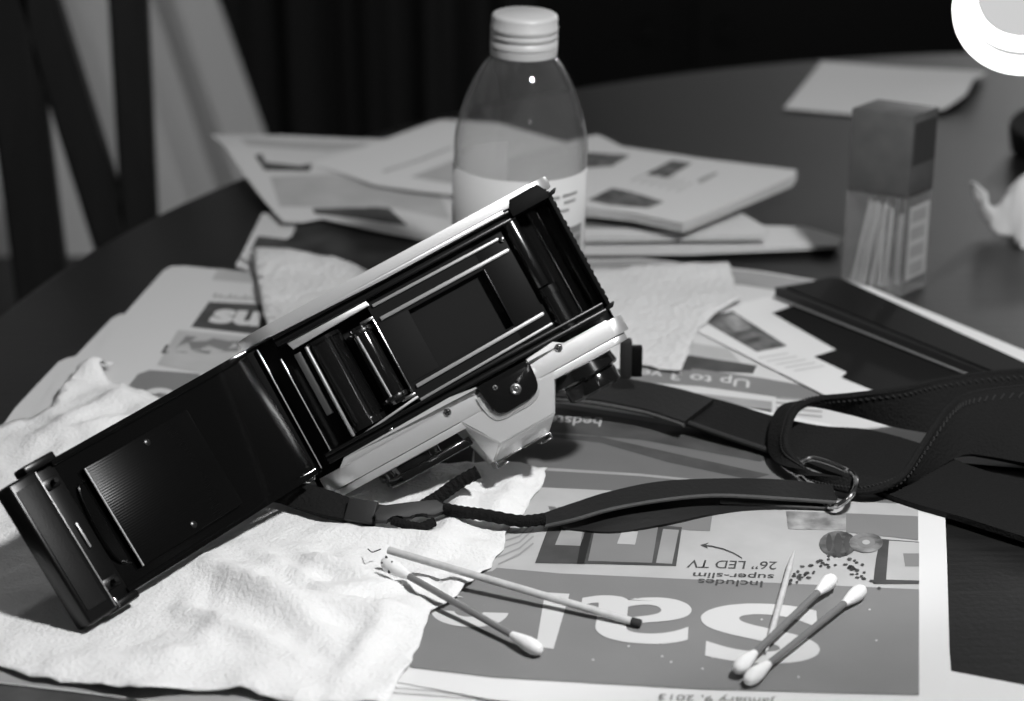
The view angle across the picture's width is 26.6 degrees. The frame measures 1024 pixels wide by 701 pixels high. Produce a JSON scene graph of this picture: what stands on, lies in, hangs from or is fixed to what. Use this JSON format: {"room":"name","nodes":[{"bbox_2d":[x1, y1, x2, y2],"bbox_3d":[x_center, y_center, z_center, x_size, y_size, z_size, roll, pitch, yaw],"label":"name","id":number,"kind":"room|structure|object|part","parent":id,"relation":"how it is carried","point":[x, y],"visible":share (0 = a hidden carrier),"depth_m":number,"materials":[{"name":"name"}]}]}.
{"room":"dining room","nodes":[
{"label":"dining room","id":0,"kind":"room"},
{"bbox_3d":[0.200,0.724,1.263,4.800,0.050,4.800,0,22,0],"label":"floor","id":1,"kind":"structure","parent":0,"visible":0},
{"bbox_2d":[0,0,158,316],"bbox_3d":[-0.375,-0.048,1.704,0.490,1.050,0.485,0,22,0],"label":"dining chair","id":2,"kind":"object","parent":1,"relation":"on","point":[42,68],"visible":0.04,"depth_m":1.44,"materials":[{"name":"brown wood"}]},
{"bbox_3d":[-0.385,0.001,1.769,0.390,0.030,0.400,0,22,0],"label":"seat","id":3,"kind":"part","parent":2,"relation":"part of","materials":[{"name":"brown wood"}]},
{"bbox_2d":[0,0,265,255],"bbox_3d":[-0.439,-0.666,1.886,0.723,2.042,0.052,0,22,0],"label":"curtain","id":4,"kind":"object","parent":1,"relation":"on","point":[201,90],"visible":0.13,"depth_m":2.05,"materials":[{"name":"white fabric"}]},
{"bbox_2d":[219,0,532,137],"bbox_3d":[-0.154,-0.726,2.035,0.353,2.040,0.057,0,22,0],"label":"curtain","id":5,"kind":"object","parent":1,"relation":"on","point":[314,68],"visible":0.2,"depth_m":2.21,"materials":[{"name":"grey fabric"}]},
{"bbox_2d":[0,53,1023,684],"bbox_3d":[0.380,0.366,1.046,1.280,0.775,1.280,0,22,0],"label":"dining table","id":6,"kind":"object","parent":1,"relation":"on","point":[973,276],"depth_m":1.15,"materials":[{"name":"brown wood"}]},
{"bbox_2d":[5,266,266,422],"bbox_3d":[-0.126,0.003,0.975,0.176,0.002,0.237,0,22,0],"label":"newspaper","id":7,"kind":"object","parent":6,"relation":"on","point":[189,321],"visible":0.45,"depth_m":1.00,"materials":[{"name":"grey paper"}]},
{"bbox_3d":[-0.152,0.015,0.941,0.031,0.001,0.037,0,22,0],"label":"printed panel","id":8,"kind":"part","parent":7,"relation":"part of","materials":[{"name":"grey paper"}]},
{"bbox_2d":[161,345,168,352],"bbox_3d":[-0.157,-0.001,0.981,0.004,0.001,0.011,0,22,0],"label":"picture","id":9,"kind":"object","parent":7,"relation":"on","point":[163,351],"depth_m":0.98},
{"bbox_2d":[157,330,245,373],"bbox_3d":[-0.135,0.000,0.979,0.046,0.001,0.053,0,22,0],"label":"picture","id":10,"kind":"object","parent":7,"relation":"on","point":[178,351],"depth_m":0.98},
{"bbox_2d":[177,336,238,353],"bbox_3d":[-0.137,-0.002,0.984,0.029,0.001,0.020,4,22,10],"label":"picture","id":11,"kind":"object","parent":7,"relation":"on","point":[185,344],"depth_m":0.99,"materials":[{"name":"grey"}]},
{"bbox_3d":[-0.131,-0.015,1.017,0.037,0.001,0.044,0,22,0],"label":"printed panel","id":12,"kind":"part","parent":7,"relation":"part of","materials":[{"name":"grey paper"}]},
{"bbox_3d":[-0.135,-0.037,1.071,0.028,0.001,0.016,5,23,12],"label":"printed panel","id":13,"kind":"part","parent":7,"relation":"part of","materials":[{"name":"white paper"}]},
{"bbox_2d":[253,247,366,323],"bbox_3d":[-0.083,-0.029,1.036,0.076,0.005,0.137,-4,22,-9],"label":"paper napkin","id":14,"kind":"object","parent":7,"relation":"on","point":[288,279],"visible":0.45,"depth_m":1.06,"materials":[{"name":"white"}]},
{"bbox_2d":[0,667,366,700],"bbox_3d":[-0.118,0.110,0.710,0.154,0.001,0.063,0,22,0],"label":"newspaper","id":15,"kind":"object","parent":6,"relation":"on","point":[14,685],"visible":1,"depth_m":0.71,"materials":[{"name":"grey paper"}]},
{"bbox_3d":[-0.118,0.111,0.709,0.152,0.001,0.059,0,22,0],"label":"printed panel","id":16,"kind":"part","parent":15,"relation":"part of","materials":[{"name":"grey paper"}]},
{"bbox_2d":[0,357,546,700],"bbox_3d":[-0.120,0.060,0.817,0.249,0.014,0.243,8,24,20],"label":"cloth","id":17,"kind":"object","parent":6,"relation":"on","point":[287,603],"visible":0.59,"depth_m":0.76,"materials":[{"name":"white fabric"}]},
{"bbox_2d":[0,177,627,629],"bbox_3d":[-0.080,0.006,0.814,0.255,0.116,0.102,-15,26,-32],"label":"film camera","id":18,"kind":"object","parent":17,"relation":"on","point":[474,330],"visible":1,"depth_m":0.83,"materials":[{"name":"black metal"}]},
{"bbox_3d":[-0.159,0.046,0.748,0.006,0.004,0.006,-29,0,-7],"label":"guide post","id":19,"kind":"part","parent":18,"relation":"part of","materials":[{"name":"metal"}]},
{"bbox_3d":[-0.153,0.065,0.744,0.025,0.060,0.022,-29,0,-7],"label":"door","id":20,"kind":"part","parent":18,"relation":"part of","materials":[{"name":"black paint"}]},
{"bbox_3d":[-0.139,0.080,0.749,0.006,0.004,0.006,-29,0,-7],"label":"guide post","id":21,"kind":"part","parent":18,"relation":"part of","materials":[{"name":"metal"}]},
{"bbox_3d":[-0.124,0.049,0.776,0.024,0.038,0.054,16,27,34],"label":"pressure plate","id":22,"kind":"part","parent":18,"relation":"part of","materials":[{"name":"black"}]},
{"bbox_3d":[-0.119,0.043,0.786,0.033,0.053,0.099,17,28,36],"label":"door","id":23,"kind":"part","parent":18,"relation":"part of","materials":[{"name":"black metal"}]},
{"bbox_3d":[-0.045,-0.033,0.843,0.136,0.006,0.030,-29,0,-7],"label":"plate","id":24,"kind":"part","parent":18,"relation":"part of","materials":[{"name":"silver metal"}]},
{"bbox_3d":[-0.040,-0.002,0.832,0.013,0.025,0.001,-29,0,-7],"label":"guide roller plate","id":25,"kind":"part","parent":18,"relation":"part of","materials":[{"name":"black metal"}]},
{"bbox_3d":[-0.031,0.043,0.835,0.035,0.004,0.016,-29,0,-7],"label":"winding lever","id":26,"kind":"part","parent":18,"relation":"part of","materials":[{"name":"metal"}]},
{"bbox_3d":[-0.029,-0.030,0.834,0.055,0.002,0.002,-29,0,-7],"label":"film rail","id":27,"kind":"part","parent":18,"relation":"part of","materials":[{"name":"silver metal"}]},
{"bbox_3d":[-0.030,-0.009,0.836,0.122,0.053,0.015,-29,0,-7],"label":"light trap rail","id":28,"kind":"part","parent":18,"relation":"part of","materials":[{"name":"black metal"}]},
{"bbox_3d":[-0.026,-0.026,0.835,0.057,0.002,0.002,-29,0,-7],"label":"film rail","id":29,"kind":"part","parent":18,"relation":"part of","materials":[{"name":"metal"}]},
{"bbox_2d":[409,271,511,365],"bbox_3d":[-0.020,-0.012,0.840,0.033,0.025,0.003,-29,0,-7],"label":"shutter","id":30,"kind":"object","parent":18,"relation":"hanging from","point":[460,318],"depth_m":0.84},
{"bbox_3d":[-0.020,-0.014,0.840,0.062,0.045,0.010,-29,0,-7],"label":"film guide plate","id":31,"kind":"part","parent":18,"relation":"part of","materials":[{"name":"black metal"}]},
{"bbox_3d":[-0.016,0.019,0.843,0.133,0.010,0.030,-29,0,-7],"label":"plate","id":32,"kind":"part","parent":18,"relation":"part of","materials":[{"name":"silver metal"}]},
{"bbox_3d":[-0.012,0.000,0.835,0.057,0.003,0.002,-29,0,-7],"label":"film rail","id":33,"kind":"part","parent":18,"relation":"part of","materials":[{"name":"metal"}]},
{"bbox_3d":[-0.010,0.004,0.835,0.059,0.003,0.002,-29,0,-7],"label":"film rail","id":34,"kind":"part","parent":18,"relation":"part of","materials":[{"name":"metal"}]},
{"bbox_3d":[-0.002,0.042,0.840,0.012,0.003,0.019,-29,0,-7],"label":"hot shoe rail","id":35,"kind":"part","parent":18,"relation":"part of","materials":[{"name":"silver metal"}]},
{"bbox_3d":[0.005,-0.058,0.842,0.016,0.007,0.016,-29,0,-7],"label":"chamber lid","id":36,"kind":"part","parent":18,"relation":"part of","materials":[{"name":"black plastic"}]},
{"bbox_3d":[0.009,0.036,0.842,0.012,0.003,0.019,-29,0,-7],"label":"hot shoe rail","id":37,"kind":"part","parent":18,"relation":"part of","materials":[{"name":"silver metal"}]},
{"bbox_3d":[0.028,0.008,0.848,0.028,0.005,0.028,-29,0,-7],"label":"rewind knob","id":38,"kind":"part","parent":18,"relation":"part of","materials":[{"name":"metal"}]},
{"bbox_2d":[274,338,1023,541],"bbox_3d":[0.097,0.034,0.849,0.385,0.034,0.148,0,22,0],"label":"strap","id":39,"kind":"object","parent":18,"relation":"attached to","point":[975,414],"visible":0.98,"depth_m":0.85,"materials":[{"name":"black leather"}]},
{"bbox_3d":[-0.037,0.064,0.806,0.017,0.005,0.007,0,22,0],"label":"cord","id":40,"kind":"part","parent":39,"relation":"part of","materials":[{"name":"black plastic"}]},
{"bbox_3d":[-0.023,0.052,0.822,0.025,0.015,0.007,-9,24,-21],"label":"cord","id":41,"kind":"part","parent":39,"relation":"part of","materials":[{"name":"black fabric"}]},
{"bbox_3d":[-0.008,0.061,0.809,0.042,0.007,0.009,4,22,10],"label":"cord","id":42,"kind":"part","parent":39,"relation":"part of","materials":[{"name":"black plastic"}]},
{"bbox_2d":[235,212,420,272],"bbox_3d":[-0.067,-0.052,1.109,0.143,0.003,0.149,0,22,0],"label":"magazine","id":43,"kind":"object","parent":6,"relation":"on","point":[365,248],"visible":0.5,"depth_m":1.11,"materials":[{"name":"grey paper"}]},
{"bbox_2d":[250,236,289,250],"bbox_3d":[-0.120,-0.055,1.112,0.025,0.001,0.025,0,22,0],"label":"picture","id":44,"kind":"object","parent":43,"relation":"on","point":[255,241],"depth_m":1.12},
{"bbox_2d":[280,219,420,269],"bbox_3d":[-0.061,-0.055,1.112,0.126,0.001,0.121,0,22,0],"label":"picture","id":45,"kind":"object","parent":43,"relation":"on","point":[365,248],"depth_m":1.11},
{"bbox_2d":[210,134,451,240],"bbox_3d":[-0.063,-0.093,1.190,0.226,0.009,0.183,0,22,0],"label":"newspaper","id":46,"kind":"object","parent":6,"relation":"on","point":[281,169],"visible":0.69,"depth_m":1.18,"materials":[{"name":"grey paper"}]},
{"bbox_2d":[255,154,311,170],"bbox_3d":[-0.129,-0.105,1.217,0.033,0.003,0.026,0,22,0],"label":"picture","id":47,"kind":"object","parent":46,"relation":"on","point":[263,162],"depth_m":1.22},
{"bbox_3d":[-0.117,-0.119,1.251,0.081,0.006,0.018,-2,22,-4],"label":"printed panel","id":48,"kind":"part","parent":46,"relation":"part of","materials":[{"name":"grey paper"}]},
{"bbox_2d":[312,207,407,225],"bbox_3d":[-0.077,-0.074,1.151,0.058,0.001,0.026,8,23,18],"label":"picture","id":49,"kind":"object","parent":46,"relation":"on","point":[352,216],"depth_m":1.15},
{"bbox_3d":[-0.083,-0.084,1.173,0.101,0.004,0.070,0,22,0],"label":"printed panel","id":50,"kind":"part","parent":46,"relation":"part of","materials":[{"name":"grey paper"}]},
{"bbox_2d":[313,120,564,194],"bbox_3d":[-0.010,-0.103,1.214,0.167,0.004,0.132,18,28,38],"label":"paper sheet","id":51,"kind":"object","parent":46,"relation":"on","point":[420,159],"visible":0.55,"depth_m":1.24,"materials":[{"name":"white paper"}]},
{"bbox_3d":[-0.029,-0.099,1.204,0.044,0.001,0.035,11,24,25],"label":"printed panel","id":52,"kind":"part","parent":51,"relation":"part of","materials":[{"name":"grey paper"}]},
{"bbox_2d":[452,6,587,252],"bbox_3d":[0.003,-0.079,0.971,0.060,0.147,0.060,1,22,-1],"label":"bottle","id":53,"kind":"object","parent":6,"relation":"on","point":[517,33],"visible":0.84,"depth_m":0.95,"materials":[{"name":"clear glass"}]},
{"bbox_3d":[0.003,-0.072,0.974,0.060,0.133,0.060,1,22,-1],"label":"glass","id":54,"kind":"part","parent":53,"relation":"part of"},
{"bbox_3d":[0.025,-0.043,0.965,0.002,0.026,0.018,18,28,37],"label":"printed panel","id":55,"kind":"part","parent":53,"relation":"part of","materials":[{"name":"grey"}]},
{"bbox_2d":[390,402,1023,700],"bbox_3d":[0.066,0.071,0.803,0.216,0.003,0.291,0,22,0],"label":"newspaper","id":56,"kind":"object","parent":6,"relation":"on","point":[704,592],"visible":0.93,"depth_m":0.76,"materials":[{"name":"white paper"}]},
{"bbox_2d":[380,556,542,655],"bbox_3d":[-0.018,0.087,0.745,0.078,0.011,0.006,20,29,40],"label":"cotton swab","id":57,"kind":"object","parent":56,"relation":"on","point":[530,645],"visible":1,"depth_m":0.74,"materials":[{"name":"grey plastic"}]},
{"bbox_2d":[387,546,641,627],"bbox_3d":[0.000,0.083,0.758,0.097,0.011,0.003,9,24,22],"label":"wooden stick","id":58,"kind":"object","parent":56,"relation":"on","point":[632,621],"visible":1,"depth_m":0.76,"materials":[{"name":"grey wood"}]},
{"bbox_2d":[481,490,559,572],"bbox_3d":[0.003,0.068,0.810,0.022,0.001,0.074,5,22,11],"label":"picture","id":59,"kind":"object","parent":56,"relation":"on","point":[532,549],"depth_m":0.80},
{"bbox_2d":[555,529,584,545],"bbox_3d":[0.022,0.068,0.808,0.009,0.001,0.020,4,22,10],"label":"picture","id":60,"kind":"object","parent":56,"relation":"on","point":[562,537],"depth_m":0.80},
{"bbox_2d":[577,532,591,563],"bbox_3d":[0.027,0.071,0.801,0.007,0.001,0.033,0,22,0],"label":"picture","id":61,"kind":"object","parent":56,"relation":"on","point":[584,544],"depth_m":0.80},
{"bbox_2d":[535,525,681,565],"bbox_3d":[0.036,0.071,0.802,0.056,0.001,0.040,0,22,0],"label":"picture","id":62,"kind":"object","parent":56,"relation":"on","point":[554,546],"depth_m":0.80},
{"bbox_2d":[588,527,657,562],"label":"picture","id":63,"kind":"object","parent":56,"relation":"on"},
{"bbox_2d":[617,531,637,544],"bbox_3d":[0.043,0.070,0.805,0.008,0.001,0.011,0,22,0],"label":"picture","id":64,"kind":"object","parent":56,"relation":"on","point":[626,537],"depth_m":0.80},
{"bbox_3d":[0.054,0.095,0.741,0.173,0.001,0.077,2,22,6],"label":"printed panel","id":65,"kind":"part","parent":56,"relation":"part of","materials":[{"name":"grey paper"}]},
{"bbox_2d":[656,529,678,563],"bbox_3d":[0.057,0.072,0.798,0.006,0.001,0.028,3,22,8],"label":"picture","id":66,"kind":"object","parent":56,"relation":"on","point":[667,540],"depth_m":0.80},
{"bbox_3d":[0.071,0.043,0.871,0.174,0.001,0.112,0,22,0],"label":"printed panel","id":67,"kind":"part","parent":56,"relation":"part of","materials":[{"name":"grey paper"}]},
{"bbox_3d":[0.065,0.069,0.808,0.181,0.001,0.086,0,22,0],"label":"printed panel","id":68,"kind":"part","parent":56,"relation":"part of","materials":[{"name":"grey paper"}]},
{"bbox_2d":[765,551,794,651],"bbox_3d":[0.094,0.087,0.757,0.002,0.002,0.076,5,23,13],"label":"toothpick","id":69,"kind":"object","parent":56,"relation":"on","point":[777,610],"visible":1,"depth_m":0.76,"materials":[{"name":"white wood"}]},
{"bbox_2d":[733,573,837,674],"bbox_3d":[0.094,0.092,0.738,0.006,0.006,0.076,13,26,30],"label":"cotton swab","id":70,"kind":"object","parent":56,"relation":"on","point":[828,582],"visible":1,"depth_m":0.73,"materials":[{"name":"white"}]},
{"bbox_2d":[743,584,866,685],"bbox_3d":[0.100,0.096,0.733,0.005,0.005,0.080,16,27,34],"label":"cotton swab","id":71,"kind":"object","parent":56,"relation":"on","point":[755,674],"visible":1,"depth_m":0.73,"materials":[{"name":"white"}]},
{"bbox_2d":[819,531,853,556],"bbox_3d":[0.120,0.071,0.800,0.014,0.001,0.021,0,22,0],"label":"coin","id":72,"kind":"object","parent":56,"relation":"on","point":[831,543],"depth_m":0.80,"materials":[{"name":"grey metal"}]},
{"bbox_2d":[849,533,882,551],"bbox_3d":[0.131,0.071,0.801,0.013,0.001,0.016,0,22,0],"label":"coin","id":73,"kind":"object","parent":56,"relation":"on","point":[878,544],"depth_m":0.80,"materials":[{"name":"silver metal"}]},
{"bbox_3d":[0.140,0.077,0.786,0.016,0.001,0.036,4,22,9],"label":"printed frame","id":74,"kind":"part","parent":56,"relation":"part of","materials":[{"name":"grey paper"}]},
{"bbox_2d":[886,541,918,580],"bbox_3d":[0.142,0.076,0.788,0.017,0.001,0.031,0,22,0],"label":"picture","id":75,"kind":"object","parent":56,"relation":"on","point":[902,557],"depth_m":0.79},
{"bbox_2d":[903,553,918,565],"bbox_3d":[0.146,0.076,0.788,0.007,0.001,0.010,0,22,0],"label":"picture","id":76,"kind":"object","parent":56,"relation":"on","point":[910,559],"depth_m":0.79},
{"bbox_2d":[584,226,841,254],"bbox_3d":[0.078,-0.057,1.120,0.183,0.004,0.063,3,22,8],"label":"newspaper","id":77,"kind":"object","parent":6,"relation":"on","point":[777,238],"visible":0.49,"depth_m":1.11,"materials":[{"name":"grey paper"}]},
{"bbox_2d":[584,212,768,241],"bbox_3d":[0.061,-0.067,1.132,0.144,0.004,0.065,0,22,0],"label":"newspaper","id":78,"kind":"object","parent":77,"relation":"on","point":[733,225],"visible":0.41,"depth_m":1.11,"materials":[{"name":"grey paper"}]},
{"bbox_2d":[508,134,796,231],"bbox_3d":[0.062,-0.091,1.166,0.151,0.004,0.126,14,26,31],"label":"magazine","id":79,"kind":"object","parent":78,"relation":"on","point":[682,193],"visible":0.79,"depth_m":1.16,"materials":[{"name":"grey paper"}]},
{"bbox_2d":[585,152,628,167],"bbox_3d":[0.053,-0.105,1.195,0.026,0.001,0.030,0,22,0],"label":"picture","id":80,"kind":"object","parent":79,"relation":"on","point":[594,159],"depth_m":1.20},
{"bbox_2d":[589,188,662,207],"bbox_3d":[0.060,-0.079,1.129,0.035,0.001,0.025,14,26,31],"label":"picture","id":81,"kind":"object","parent":79,"relation":"on","point":[598,197],"depth_m":1.13},
{"bbox_2d":[647,160,690,177],"bbox_3d":[0.086,-0.099,1.180,0.013,0.001,0.031,12,25,26],"label":"picture","id":82,"kind":"object","parent":79,"relation":"on","point":[655,168],"depth_m":1.18},
{"bbox_2d":[587,258,1023,467],"bbox_3d":[0.127,0.000,0.982,0.220,0.001,0.255,0,22,0],"label":"newspaper","id":83,"kind":"object","parent":6,"relation":"on","point":[712,369],"visible":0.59,"depth_m":0.95,"materials":[{"name":"grey paper"}]},
{"bbox_2d":[592,262,741,370],"bbox_3d":[0.061,-0.017,1.016,0.097,0.004,0.137,0,22,0],"label":"paper napkin","id":84,"kind":"object","parent":83,"relation":"on","point":[663,307],"visible":0.62,"depth_m":1.03,"materials":[{"name":"white"}]},
{"bbox_2d":[642,355,756,372],"bbox_3d":[0.083,0.006,0.967,0.052,0.001,0.018,3,22,7],"label":"picture","id":85,"kind":"object","parent":83,"relation":"on","point":[693,363],"depth_m":0.96},
{"bbox_2d":[690,343,740,362],"bbox_3d":[0.092,0.001,0.979,0.029,0.001,0.015,9,24,21],"label":"picture","id":86,"kind":"object","parent":83,"relation":"on","point":[699,352],"depth_m":0.98},
{"bbox_2d":[747,407,770,411],"bbox_3d":[0.087,0.025,0.918,0.048,0.001,0.014,5,23,13],"label":"picture","id":87,"kind":"object","parent":83,"relation":"on","point":[768,409],"depth_m":0.92},
{"bbox_2d":[698,297,961,394],"bbox_3d":[0.177,0.008,0.959,0.104,0.001,0.215,-13,26,-30],"label":"leaflet","id":88,"kind":"object","parent":83,"relation":"on","point":[826,356],"visible":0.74,"depth_m":0.98,"materials":[{"name":"white paper"}]},
{"bbox_2d":[721,314,751,331],"bbox_3d":[0.104,-0.013,1.011,0.009,0.001,0.021,-7,23,-16],"label":"photo","id":89,"kind":"object","parent":88,"relation":"on","point":[729,322],"depth_m":1.01},
{"bbox_2d":[707,311,786,351],"bbox_3d":[0.106,-0.009,1.002,0.037,0.001,0.052,0,22,0],"label":"photo","id":90,"kind":"object","parent":88,"relation":"on","point":[740,331],"depth_m":1.00},
{"bbox_3d":[0.177,0.011,0.952,0.059,0.001,0.196,-12,25,-27],"label":"printed panel","id":91,"kind":"part","parent":88,"relation":"part of","materials":[{"name":"black"}]},
{"bbox_2d":[773,277,1023,373],"bbox_3d":[0.188,-0.008,0.988,0.033,0.006,0.163,-16,27,-34],"label":"case","id":92,"kind":"object","parent":88,"relation":"on","point":[843,302],"visible":1,"depth_m":0.99,"materials":[{"name":"grey"}]},
{"bbox_3d":[0.175,-0.002,0.980,0.001,0.001,0.163,-16,27,-34],"label":"trim","id":93,"kind":"part","parent":92,"relation":"part of","materials":[{"name":"silver metal"}]},
{"bbox_2d":[846,279,1023,361],"bbox_3d":[0.198,-0.010,1.003,0.025,0.001,0.148,-15,26,-32],"label":"paper sheet","id":94,"kind":"object","parent":88,"relation":"on","point":[1013,351],"visible":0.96,"depth_m":1.00,"materials":[{"name":"white"}]},
{"bbox_2d":[784,61,986,114],"bbox_3d":[0.243,-0.172,1.395,0.110,0.010,0.125,7,23,17],"label":"paper sheet","id":95,"kind":"object","parent":6,"relation":"on","point":[832,87],"visible":0.89,"depth_m":1.40,"materials":[{"name":"white paper"}]},
{"bbox_2d":[847,99,938,280],"bbox_3d":[0.182,-0.073,1.045,0.036,0.091,0.022,11,24,25],"label":"box","id":96,"kind":"object","parent":6,"relation":"on","point":[893,143],"visible":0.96,"depth_m":1.03,"materials":[{"name":"grey cardboard"}]},
{"bbox_2d":[850,196,873,281],"bbox_3d":[0.170,-0.054,1.051,0.009,0.045,0.002,7,23,17],"label":"wooden stick","id":97,"kind":"object","parent":96,"relation":"in","point":[871,198],"visible":1,"depth_m":1.05,"materials":[{"name":"grey wood"}]},
{"bbox_2d":[856,195,877,282],"bbox_3d":[0.172,-0.054,1.051,0.009,0.045,0.002,7,23,16],"label":"wooden stick","id":98,"kind":"object","parent":96,"relation":"in","point":[860,270],"visible":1,"depth_m":1.05,"materials":[{"name":"grey wood"}]},
{"bbox_2d":[861,196,881,283],"bbox_3d":[0.174,-0.053,1.049,0.008,0.045,0.002,6,23,14],"label":"wooden stick","id":99,"kind":"object","parent":96,"relation":"in","point":[878,200],"visible":1,"depth_m":1.05,"materials":[{"name":"grey wood"}]},
{"bbox_2d":[868,195,882,282],"bbox_3d":[0.177,-0.054,1.050,0.006,0.046,0.002,3,22,8],"label":"wooden stick","id":100,"kind":"object","parent":96,"relation":"in","point":[881,204],"visible":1,"depth_m":1.05,"materials":[{"name":"grey wood"}]},
{"bbox_2d":[869,196,889,285],"bbox_3d":[0.178,-0.053,1.047,0.008,0.046,0.002,6,23,14],"label":"wooden stick","id":101,"kind":"object","parent":96,"relation":"in","point":[887,198],"visible":1,"depth_m":1.05,"materials":[{"name":"grey wood"}]},
{"bbox_2d":[877,196,885,285],"bbox_3d":[0.179,-0.053,1.047,0.003,0.046,0.003,0,22,0],"label":"wooden stick","id":102,"kind":"object","parent":96,"relation":"in","point":[881,255],"visible":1,"depth_m":1.05,"materials":[{"name":"grey wood"}]},
{"bbox_2d":[880,195,885,279],"bbox_3d":[0.181,-0.056,1.053,0.006,0.047,0.002,4,22,11],"label":"wooden stick","id":103,"kind":"object","parent":96,"relation":"in","point":[880,195],"visible":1,"depth_m":1.06,"materials":[{"name":"grey wood"}]},
{"bbox_2d":[882,197,894,286],"bbox_3d":[0.182,-0.053,1.046,0.002,0.046,0.004,19,29,39],"label":"wooden stick","id":104,"kind":"object","parent":96,"relation":"in","point":[892,199],"visible":1,"depth_m":1.05,"materials":[{"name":"grey wood"}]},
{"bbox_3d":[0.182,-0.096,1.036,0.036,0.041,0.021,11,24,25],"label":"card lid","id":105,"kind":"part","parent":96,"relation":"part of","materials":[{"name":"grey cardboard"}]},
{"bbox_2d":[893,198,904,283],"bbox_3d":[0.188,-0.055,1.050,0.003,0.047,0.003,0,22,0],"label":"wooden stick","id":106,"kind":"object","parent":96,"relation":"in","point":[902,200],"visible":1,"depth_m":1.05,"materials":[{"name":"grey wood"}]},
{"bbox_3d":[0.196,-0.040,1.050,0.001,0.006,0.012,19,29,39],"label":"printed panel","id":107,"kind":"part","parent":96,"relation":"part of","materials":[{"name":"grey cardboard"}]},
{"bbox_3d":[0.196,-0.049,1.047,0.001,0.006,0.012,19,29,39],"label":"printed panel","id":108,"kind":"part","parent":96,"relation":"part of","materials":[{"name":"grey cardboard"}]},
{"bbox_3d":[0.196,-0.057,1.043,0.001,0.006,0.012,19,29,39],"label":"printed panel","id":109,"kind":"part","parent":96,"relation":"part of","materials":[{"name":"grey cardboard"}]},
{"bbox_3d":[0.196,-0.065,1.040,0.001,0.006,0.012,19,29,39],"label":"printed panel","id":110,"kind":"part","parent":96,"relation":"part of","materials":[{"name":"grey cardboard"}]},
{"bbox_2d":[956,0,1023,70],"bbox_3d":[0.449,-0.090,0.666,0.723,0.405,0.140,-13,25,-28],"label":"desk lamp","id":111,"kind":"object","parent":6,"relation":"on","point":[993,30],"visible":1,"depth_m":0.52,"materials":[{"name":"white metal"}]},
{"bbox_2d":[971,175,1023,248],"bbox_3d":[0.279,-0.090,1.164,0.057,0.033,0.133,7,23,17],"label":"crumpled tissue","id":112,"kind":"object","parent":6,"relation":"on","point":[1006,218],"visible":1,"depth_m":1.13,"materials":[{"name":"grey"}]},
{"bbox_3d":[0.310,-0.126,1.266,0.039,0.027,0.040,0,22,0],"label":"round cap","id":113,"kind":"part","parent":6,"relation":"part of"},
{"bbox_2d":[532,0,973,96],"bbox_3d":[0.775,-0.466,2.972,2.290,0.875,0.500,0,22,0],"label":"curtain","id":114,"kind":"object","parent":1,"relation":"on","point":[601,42],"visible":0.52,"depth_m":2.75,"materials":[{"name":"black fabric"}]},
{"bbox_3d":[-0.060,-0.395,2.763,0.540,0.720,0.020,0,22,0],"label":"door","id":115,"kind":"part","parent":114,"relation":"part of","materials":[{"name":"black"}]},
{"bbox_3d":[0.170,-0.406,2.737,0.024,0.024,0.020,0,22,0],"label":"knob","id":116,"kind":"part","parent":114,"relation":"part of","materials":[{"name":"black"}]},
{"bbox_3d":[0.270,-0.406,2.737,0.024,0.024,0.020,0,22,0],"label":"knob","id":117,"kind":"part","parent":114,"relation":"part of","materials":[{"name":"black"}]},
{"bbox_3d":[0.500,-0.395,2.763,0.540,0.720,0.020,0,22,0],"label":"door","id":118,"kind":"part","parent":114,"relation":"part of","materials":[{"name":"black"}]}
]}

